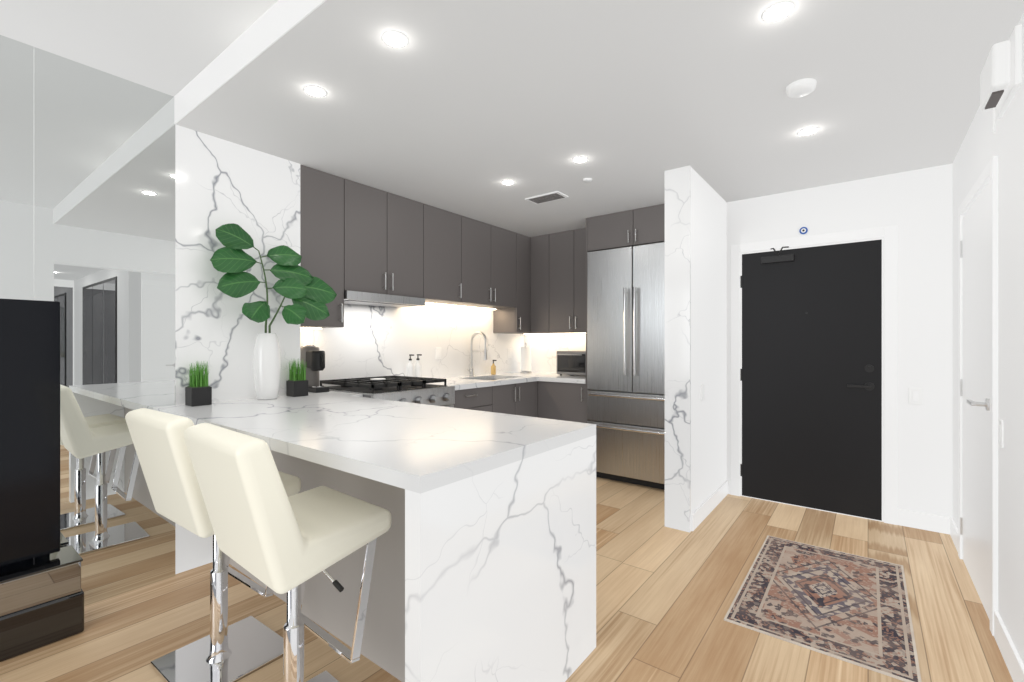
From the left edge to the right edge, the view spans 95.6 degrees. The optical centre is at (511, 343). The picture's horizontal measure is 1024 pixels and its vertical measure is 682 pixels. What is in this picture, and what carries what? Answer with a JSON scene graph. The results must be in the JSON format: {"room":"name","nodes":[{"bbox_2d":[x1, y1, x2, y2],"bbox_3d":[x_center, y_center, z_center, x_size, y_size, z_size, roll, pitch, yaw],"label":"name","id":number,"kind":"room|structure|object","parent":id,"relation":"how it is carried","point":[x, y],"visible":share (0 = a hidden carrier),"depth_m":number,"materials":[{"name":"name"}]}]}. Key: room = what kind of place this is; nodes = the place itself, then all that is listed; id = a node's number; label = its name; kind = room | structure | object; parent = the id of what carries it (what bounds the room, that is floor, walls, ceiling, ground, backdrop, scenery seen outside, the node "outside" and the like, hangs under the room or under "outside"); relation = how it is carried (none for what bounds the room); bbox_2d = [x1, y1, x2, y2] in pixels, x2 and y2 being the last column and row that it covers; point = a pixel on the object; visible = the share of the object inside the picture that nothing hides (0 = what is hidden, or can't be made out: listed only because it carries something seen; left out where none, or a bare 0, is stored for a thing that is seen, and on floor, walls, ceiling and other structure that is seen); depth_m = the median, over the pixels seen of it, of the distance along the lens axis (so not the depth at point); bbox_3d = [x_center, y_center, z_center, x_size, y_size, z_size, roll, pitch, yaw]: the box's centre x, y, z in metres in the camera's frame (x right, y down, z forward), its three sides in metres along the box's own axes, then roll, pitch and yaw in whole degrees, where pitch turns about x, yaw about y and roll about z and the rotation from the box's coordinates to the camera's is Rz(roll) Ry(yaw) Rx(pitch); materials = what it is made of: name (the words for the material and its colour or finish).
{"room":"kitchen","nodes":[
{"label":"kitchen","id":0,"kind":"room"},
{"bbox_2d":[0,0,277,95],"bbox_3d":[-1.858,-1.430,0.067,4.170,0.140,3.944,0,0,37],"label":"ceiling","id":1,"kind":"structure","parent":0,"point":[172,47],"depth_m":2.02,"materials":[{"name":"white paint"}]},
{"bbox_2d":[175,398,253,573],"bbox_3d":[-3.030,-0.080,1.512,0.550,2.720,4.510,0,0,37],"label":"wall","id":2,"kind":"structure","parent":0,"point":[192,550],"depth_m":2.63,"materials":[{"name":"white paint"}]},
{"bbox_2d":[0,35,174,605],"bbox_3d":[-2.864,-0.040,1.261,0.020,2.640,3.286,0,0,37],"label":"wall mirror","id":3,"kind":"object","parent":2,"relation":"attached to","point":[87,197],"visible":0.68,"depth_m":2.30,"materials":[{"name":"glass"}]},
{"bbox_2d":[175,124,299,404],"bbox_3d":[-1.648,-0.435,2.846,0.020,1.550,0.710,0,0,37],"label":"cladding","id":4,"kind":"object","parent":2,"relation":"attached to","point":[254,194],"visible":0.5,"depth_m":2.75,"materials":[{"name":"white stone"}]},
{"bbox_2d":[174,0,325,123],"bbox_3d":[-0.656,-1.355,1.634,4.170,0.290,0.004,0,0,37],"label":"ceiling beam","id":5,"kind":"structure","parent":2,"relation":"attached to","point":[273,24],"depth_m":2.02,"materials":[{"name":"white paint"}]},
{"bbox_2d":[300,304,523,386],"bbox_3d":[-0.810,-0.080,4.661,0.240,2.720,3.190,0,0,37],"label":"backsplash","id":6,"kind":"structure","parent":0,"point":[370,341],"depth_m":4.31,"materials":[{"name":"stone"}]},
{"bbox_2d":[300,165,347,327],"bbox_3d":[-1.452,-0.664,3.353,0.328,1.088,0.328,0,0,37],"label":"upper cabinet","id":7,"kind":"object","parent":6,"relation":"attached to","point":[323,196],"depth_m":3.27,"materials":[{"name":"grey wood"}]},
{"bbox_2d":[300,303,585,334],"bbox_3d":[-0.288,-0.249,4.141,1.160,0.275,2.960,0,0,37],"label":"light strips","id":8,"kind":"object","parent":7,"relation":"attached to","point":[467,307],"visible":0.62,"depth_m":4.82,"materials":[{"name":"white"}]},
{"bbox_2d":[348,180,427,300],"bbox_3d":[-1.121,-0.799,3.785,0.328,0.818,0.760,0,0,37],"label":"upper cabinet","id":9,"kind":"object","parent":6,"relation":"attached to","point":[356,236],"depth_m":3.68,"materials":[{"name":"grey wood"}]},
{"bbox_2d":[344,290,424,307],"bbox_3d":[-1.110,-0.354,3.776,0.358,0.068,0.750,0,0,37],"label":"under-cabinet range hood","id":10,"kind":"object","parent":9,"relation":"attached to","point":[367,298],"visible":0.67,"depth_m":3.67,"materials":[{"name":"silver metal"}]},
{"bbox_2d":[436,348,440,358],"bbox_3d":[-0.722,0.095,4.571,0.009,0.115,0.072,0,0,37],"label":"outlet","id":11,"kind":"object","parent":6,"relation":"attached to","point":[438,353],"visible":1,"depth_m":4.56,"materials":[{"name":"white plastic"}]},
{"bbox_2d":[425,205,463,304],"bbox_3d":[-0.747,-0.799,4.273,0.328,0.818,0.470,0,0,37],"label":"upper cabinet","id":12,"kind":"object","parent":6,"relation":"attached to","point":[445,228],"depth_m":4.20,"materials":[{"name":"grey wood"}]},
{"bbox_2d":[457,216,519,308],"bbox_3d":[-0.342,-0.799,4.800,0.328,0.818,0.860,0,0,37],"label":"upper cabinet","id":13,"kind":"object","parent":6,"relation":"attached to","point":[491,253],"depth_m":4.71,"materials":[{"name":"grey wood"}]},
{"bbox_2d":[493,234,529,332],"bbox_3d":[-0.001,-0.664,5.245,0.328,1.088,0.260,0,0,37],"label":"upper cabinet","id":14,"kind":"object","parent":6,"relation":"attached to","point":[504,320],"depth_m":5.16,"materials":[{"name":"grey wood"}]},
{"bbox_2d":[0,477,1012,681],"bbox_3d":[0.981,1.310,0.539,8.100,0.060,7.850,0,0,37],"label":"floor","id":15,"kind":"structure","parent":0,"point":[665,596],"depth_m":2.19,"materials":[{"name":"brown wood"}]},
{"bbox_2d":[0,545,83,661],"bbox_3d":[-2.673,1.117,1.251,0.245,0.325,2.230,0,0,37],"label":"media stand","id":16,"kind":"object","parent":15,"relation":"on","point":[41,601],"visible":0.98,"depth_m":1.96,"materials":[{"name":"black wood"}]},
{"bbox_2d":[0,299,59,566],"bbox_3d":[-2.652,0.382,1.279,0.085,1.144,2.040,0,0,37],"label":"screen","id":17,"kind":"object","parent":16,"relation":"on","point":[29,429],"visible":1,"depth_m":2.01,"materials":[{"name":"black glass"}]},
{"bbox_2d":[125,408,300,681],"bbox_3d":[-1.190,0.767,1.872,0.466,1.025,0.479,0,0,35],"label":"bar stool","id":18,"kind":"object","parent":15,"relation":"on","point":[223,651],"visible":0.58,"depth_m":1.81,"materials":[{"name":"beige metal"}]},
{"bbox_2d":[184,423,390,681],"bbox_3d":[-0.716,0.767,1.508,0.466,1.025,0.479,0,0,40],"label":"bar stool","id":19,"kind":"object","parent":15,"relation":"on","point":[270,533],"visible":1,"depth_m":1.38,"materials":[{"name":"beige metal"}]},
{"bbox_2d":[229,450,404,681],"bbox_3d":[-0.707,0.833,2.364,2.056,0.896,0.610,0,0,37],"label":"panel","id":20,"kind":"object","parent":15,"relation":"on","point":[327,605],"depth_m":1.89,"materials":[{"name":"grey"}]},
{"bbox_2d":[153,391,595,681],"bbox_3d":[-0.881,0.810,2.358,2.448,0.940,1.068,0,0,37],"label":"countertop","id":21,"kind":"structure","parent":20,"relation":"on","point":[500,547],"depth_m":1.55,"materials":[{"name":"white stone"}]},
{"bbox_2d":[185,361,211,405],"bbox_3d":[-1.746,0.217,2.579,0.109,0.246,0.116,0,0,37],"label":"potted plant","id":22,"kind":"object","parent":21,"relation":"on","point":[198,390],"visible":0.98,"depth_m":2.56,"materials":[{"name":"black"}]},
{"bbox_2d":[253,333,280,399],"bbox_3d":[-1.507,0.137,2.858,0.156,0.405,0.156,0,0,37],"label":"vase","id":23,"kind":"object","parent":21,"relation":"on","point":[267,363],"visible":0.98,"depth_m":2.80,"materials":[{"name":"white ceramic"}]},
{"bbox_2d":[210,223,336,332],"bbox_3d":[-1.394,-0.333,2.794,0.286,0.725,0.702,0,0,37],"label":"branches","id":24,"kind":"object","parent":23,"relation":"in","point":[307,292],"visible":0.96,"depth_m":2.80,"materials":[{"name":"green plant"}]},
{"bbox_2d":[286,359,307,396],"bbox_3d":[-1.403,0.217,3.030,0.113,0.246,0.109,0,0,37],"label":"potted plant","id":25,"kind":"object","parent":21,"relation":"on","point":[297,384],"visible":0.98,"depth_m":3.00,"materials":[{"name":"black"}]},
{"bbox_2d":[300,345,328,392],"bbox_3d":[-1.421,0.173,3.322,0.275,0.332,0.144,0,0,37],"label":"coffee machine","id":26,"kind":"object","parent":21,"relation":"on","point":[313,356],"visible":0.9,"depth_m":3.28,"materials":[{"name":"grey plastic"}]},
{"bbox_2d":[320,375,454,407],"bbox_3d":[-0.964,0.779,3.576,0.828,1.002,0.760,0,0,37],"label":"gas range","id":27,"kind":"object","parent":15,"relation":"on","point":[418,390],"visible":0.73,"depth_m":3.42,"materials":[{"name":"silver metal"}]},
{"bbox_2d":[370,378,385,380],"bbox_3d":[-1.010,0.271,3.497,0.116,0.014,0.116,0,0,37],"label":"dish","id":28,"kind":"object","parent":27,"relation":"on","point":[377,379],"visible":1,"depth_m":3.46,"materials":[{"name":"white ceramic"}]},
{"bbox_2d":[452,386,492,411],"bbox_3d":[-0.618,0.833,4.186,0.638,0.896,0.610,0,0,37],"label":"base cabinet","id":29,"kind":"object","parent":15,"relation":"on","point":[480,399],"depth_m":4.05,"materials":[{"name":"grey wood"}]},
{"bbox_2d":[493,381,536,408],"bbox_3d":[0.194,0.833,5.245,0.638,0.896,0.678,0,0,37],"label":"base cabinet","id":30,"kind":"object","parent":15,"relation":"on","point":[523,394],"depth_m":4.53,"materials":[{"name":"grey"}]},
{"bbox_2d":[517,372,532,375],"bbox_3d":[0.218,0.362,5.233,0.390,0.044,0.669,0,0,37],"label":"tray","id":31,"kind":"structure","parent":30,"relation":"on","point":[518,373],"depth_m":5.13,"materials":[{"name":"white"}]},
{"bbox_2d":[493,405,536,416],"bbox_3d":[-0.223,0.981,4.702,0.638,0.600,0.690,0,0,37],"label":"base cabinet","id":32,"kind":"object","parent":15,"relation":"on","point":[506,409],"depth_m":4.50,"materials":[{"name":"grey wood"}]},
{"bbox_2d":[537,381,585,422],"bbox_3d":[0.662,0.833,4.885,0.587,0.896,0.678,0,0,37],"label":"base cabinet","id":33,"kind":"object","parent":15,"relation":"on","point":[555,400],"depth_m":4.64,"materials":[{"name":"grey wood"}]},
{"bbox_2d":[426,372,544,389],"bbox_3d":[-0.196,0.362,4.720,0.659,0.044,1.986,0,0,37],"label":"countertop","id":34,"kind":"structure","parent":33,"relation":"on","point":[477,381],"depth_m":4.41,"materials":[{"name":"white stone"}]},
{"bbox_2d":[407,354,413,376],"bbox_3d":[-0.915,0.218,4.194,0.078,0.244,0.065,0,0,37],"label":"pump bottle","id":35,"kind":"object","parent":34,"relation":"on","point":[410,369],"visible":0.81,"depth_m":4.17,"materials":[{"name":"white plastic"}]},
{"bbox_2d":[414,354,421,376],"bbox_3d":[-0.860,0.218,4.265,0.078,0.244,0.065,0,0,37],"label":"pump bottle","id":36,"kind":"object","parent":34,"relation":"on","point":[417,370],"visible":0.88,"depth_m":4.25,"materials":[{"name":"white plastic"}]},
{"bbox_2d":[467,331,487,375],"bbox_3d":[-0.367,0.105,4.770,0.240,0.470,0.118,0,0,37],"label":"gooseneck faucet","id":37,"kind":"object","parent":34,"relation":"on","point":[471,371],"visible":1,"depth_m":4.80,"materials":[{"name":"silver metal"}]},
{"bbox_2d":[491,360,496,374],"bbox_3d":[-0.201,0.259,5.133,0.068,0.162,0.056,0,0,37],"label":"soap dispenser","id":38,"kind":"object","parent":34,"relation":"on","point":[493,369],"visible":1,"depth_m":5.12,"materials":[{"name":"brown plastic"}]},
{"bbox_2d":[520,343,531,372],"bbox_3d":[0.164,0.165,5.471,0.150,0.350,0.150,0,0,37],"label":"paper towel holder","id":39,"kind":"object","parent":34,"relation":"on","point":[525,359],"visible":1,"depth_m":5.42,"materials":[{"name":"white paper"}]},
{"bbox_2d":[537,372,585,383],"bbox_3d":[0.683,0.362,4.876,0.545,0.044,0.669,0,0,37],"label":"countertop","id":40,"kind":"structure","parent":33,"relation":"on","point":[549,377],"depth_m":4.68,"materials":[{"name":"white stone"}]},
{"bbox_2d":[557,351,585,375],"bbox_3d":[0.739,0.209,4.955,0.460,0.262,0.357,0,0,37],"label":"toaster oven","id":41,"kind":"object","parent":40,"relation":"on","point":[571,362],"visible":0.62,"depth_m":4.87,"materials":[{"name":"silver metal"}]},
{"bbox_2d":[586,204,664,422],"bbox_3d":[1.301,0.036,4.394,1.019,2.488,0.681,0,0,37],"label":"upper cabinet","id":42,"kind":"object","parent":15,"relation":"on","point":[639,226],"visible":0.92,"depth_m":4.22,"materials":[{"name":"grey wood"}]},
{"bbox_2d":[587,242,664,489],"bbox_3d":[1.253,0.203,4.384,0.906,2.155,0.719,0,0,37],"label":"fridge","id":43,"kind":"object","parent":15,"relation":"on","point":[626,348],"visible":0.65,"depth_m":4.17,"materials":[{"name":"silver metal"}]},
{"bbox_2d":[724,535,921,681],"bbox_3d":[1.613,1.276,2.405,0.690,0.007,1.180,0,0,37],"label":"rug","id":44,"kind":"object","parent":15,"relation":"on","point":[849,608],"visible":0.92,"depth_m":2.26,"materials":[{"name":"multicoloured fabric"}]},
{"bbox_2d":[524,334,585,372],"bbox_3d":[1.087,-0.080,5.102,2.233,2.720,0.180,0,0,37],"label":"wall","id":45,"kind":"structure","parent":0,"point":[545,348],"depth_m":5.48,"materials":[{"name":"stone"}]},
{"bbox_2d":[510,228,585,333],"bbox_3d":[0.515,-0.664,5.198,1.204,1.088,0.361,0,0,37],"label":"upper cabinet","id":46,"kind":"object","parent":45,"relation":"attached to","point":[558,282],"visible":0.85,"depth_m":5.02,"materials":[{"name":"grey wood"}]},
{"bbox_2d":[176,0,1023,236],"bbox_3d":[0.579,-1.349,3.243,4.170,0.302,4.050,0,0,37],"label":"ceiling","id":47,"kind":"structure","parent":0,"point":[465,108],"depth_m":2.28,"materials":[{"name":"white paint"}]},
{"bbox_2d":[303,85,326,96],"bbox_3d":[-0.942,-1.208,2.223,0.106,0.003,0.106,0,0,37],"label":"recessed light","id":48,"kind":"object","parent":47,"relation":"in","point":[313,91],"visible":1,"depth_m":2.22,"materials":[{"name":"white"}]},
{"bbox_2d":[381,30,408,47],"bbox_3d":[-0.464,-1.208,1.843,0.106,0.003,0.106,0,0,37],"label":"recessed light","id":49,"kind":"object","parent":47,"relation":"in","point":[394,39],"visible":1,"depth_m":1.84,"materials":[{"name":"white"}]},
{"bbox_2d":[501,180,514,184],"bbox_3d":[-0.030,-1.208,3.477,0.106,0.003,0.106,0,0,37],"label":"recessed light","id":50,"kind":"object","parent":47,"relation":"in","point":[507,182],"visible":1,"depth_m":3.47,"materials":[{"name":"white"}]},
{"bbox_2d":[525,191,567,203],"bbox_3d":[0.286,-1.205,3.839,0.320,0.010,0.170,0,0,37],"label":"ceiling vent","id":51,"kind":"object","parent":47,"relation":"in","point":[548,197],"visible":1,"depth_m":3.81,"materials":[{"name":"white metal"}]},
{"bbox_2d":[572,156,587,162],"bbox_3d":[0.448,-1.208,3.047,0.106,0.003,0.106,0,0,37],"label":"recessed light","id":52,"kind":"object","parent":47,"relation":"in","point":[580,159],"visible":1,"depth_m":3.04,"materials":[{"name":"white"}]},
{"bbox_2d":[762,1,794,21],"bbox_3d":[0.969,-1.208,1.689,0.106,0.003,0.106,0,0,37],"label":"recessed light","id":53,"kind":"object","parent":47,"relation":"in","point":[778,11],"visible":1,"depth_m":1.69,"materials":[{"name":"white"}]},
{"bbox_2d":[786,78,816,97],"bbox_3d":[1.354,-1.193,2.175,0.124,0.034,0.124,0,0,37],"label":"smoke detector","id":54,"kind":"object","parent":47,"relation":"attached to","point":[800,88],"visible":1,"depth_m":2.15,"materials":[{"name":"white plastic"}]},
{"bbox_2d":[797,127,818,135],"bbox_3d":[1.685,-1.208,2.640,0.106,0.003,0.106,0,0,37],"label":"recessed light","id":55,"kind":"object","parent":47,"relation":"in","point":[807,131],"visible":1,"depth_m":2.64,"materials":[{"name":"white"}]},
{"bbox_2d":[691,167,726,513],"bbox_3d":[1.622,-0.080,3.829,0.167,2.720,1.550,0,0,37],"label":"wall","id":56,"kind":"structure","parent":0,"point":[708,332],"depth_m":3.52,"materials":[{"name":"white paint"}]},
{"bbox_2d":[665,165,690,531],"bbox_3d":[1.144,0.035,3.206,0.173,2.490,0.020,0,0,37],"label":"wall panel","id":57,"kind":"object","parent":56,"relation":"attached to","point":[677,348],"depth_m":3.19,"materials":[{"name":"white stone"}]},
{"bbox_2d":[727,163,952,521],"bbox_3d":[2.501,-0.080,3.564,1.550,2.720,0.160,0,0,37],"label":"wall","id":58,"kind":"structure","parent":0,"point":[915,207],"depth_m":3.24,"materials":[{"name":"white paint"}]},
{"bbox_2d":[799,227,807,233],"bbox_3d":[2.279,-0.885,3.627,0.056,0.056,0.010,0,0,37],"label":"charm","id":59,"kind":"object","parent":58,"relation":"attached to","point":[803,230],"visible":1,"depth_m":3.62,"materials":[{"name":"blue"}]},
{"bbox_2d":[740,239,881,520],"bbox_3d":[2.261,0.251,3.581,0.928,2.043,0.106,0,0,37],"label":"entry door","id":60,"kind":"structure","parent":58,"relation":"in","point":[811,374],"depth_m":3.58,"materials":[{"name":"black wood"}]},
{"bbox_2d":[730,225,897,524],"bbox_3d":[2.291,0.222,3.612,1.092,2.117,0.020,0,0,37],"label":"door frame","id":61,"kind":"structure","parent":58,"relation":"attached to","point":[889,234],"depth_m":3.31,"materials":[{"name":"white wood"}]},
{"bbox_2d":[909,388,921,404],"bbox_3d":[2.804,0.365,3.225,0.072,0.115,0.009,0,0,37],"label":"light switch","id":62,"kind":"object","parent":58,"relation":"attached to","point":[915,396],"visible":1,"depth_m":3.22,"materials":[{"name":"white plastic"}]},
{"bbox_2d":[953,12,1023,663],"bbox_3d":[0.822,-0.080,0.233,0.120,2.720,7.170,0,0,37],"label":"wall","id":63,"kind":"structure","parent":0,"point":[982,144],"depth_m":1.89,"materials":[{"name":"white paint"}]},
{"bbox_2d":[691,480,1023,681],"bbox_3d":[1.782,1.222,2.742,1.410,0.115,2.020,0,0,37],"label":"baseboard","id":64,"kind":"structure","parent":63,"relation":"attached to","point":[933,523],"depth_m":3.15,"materials":[{"name":"white"}]},
{"bbox_2d":[960,181,989,619],"bbox_3d":[2.391,0.261,2.433,0.068,2.022,0.852,0,0,37],"label":"door","id":65,"kind":"structure","parent":63,"relation":"in","point":[975,390],"depth_m":2.39,"materials":[{"name":"white paint"},{"name":"brushed nickel"}]},
{"bbox_2d":[958,156,997,635],"bbox_3d":[2.408,0.230,2.413,0.018,2.100,0.976,0,0,37],"label":"door frame","id":66,"kind":"structure","parent":63,"relation":"attached to","point":[989,173],"depth_m":2.03,"materials":[{"name":"white wood"}]},
{"bbox_2d":[980,24,1021,132],"bbox_3d":[1.955,-1.035,1.866,0.070,0.290,0.340,0,0,37],"label":"box","id":67,"kind":"object","parent":63,"relation":"attached to","point":[1000,78],"visible":1,"depth_m":1.78,"materials":[{"name":"white plastic"}]},
{"bbox_2d":[999,419,1002,447],"bbox_3d":[2.067,0.380,1.962,0.009,0.115,0.045,0,0,37],"label":"light switch","id":68,"kind":"object","parent":63,"relation":"attached to","point":[1000,433],"visible":1,"depth_m":1.95,"materials":[{"name":"white plastic"}]}
]}

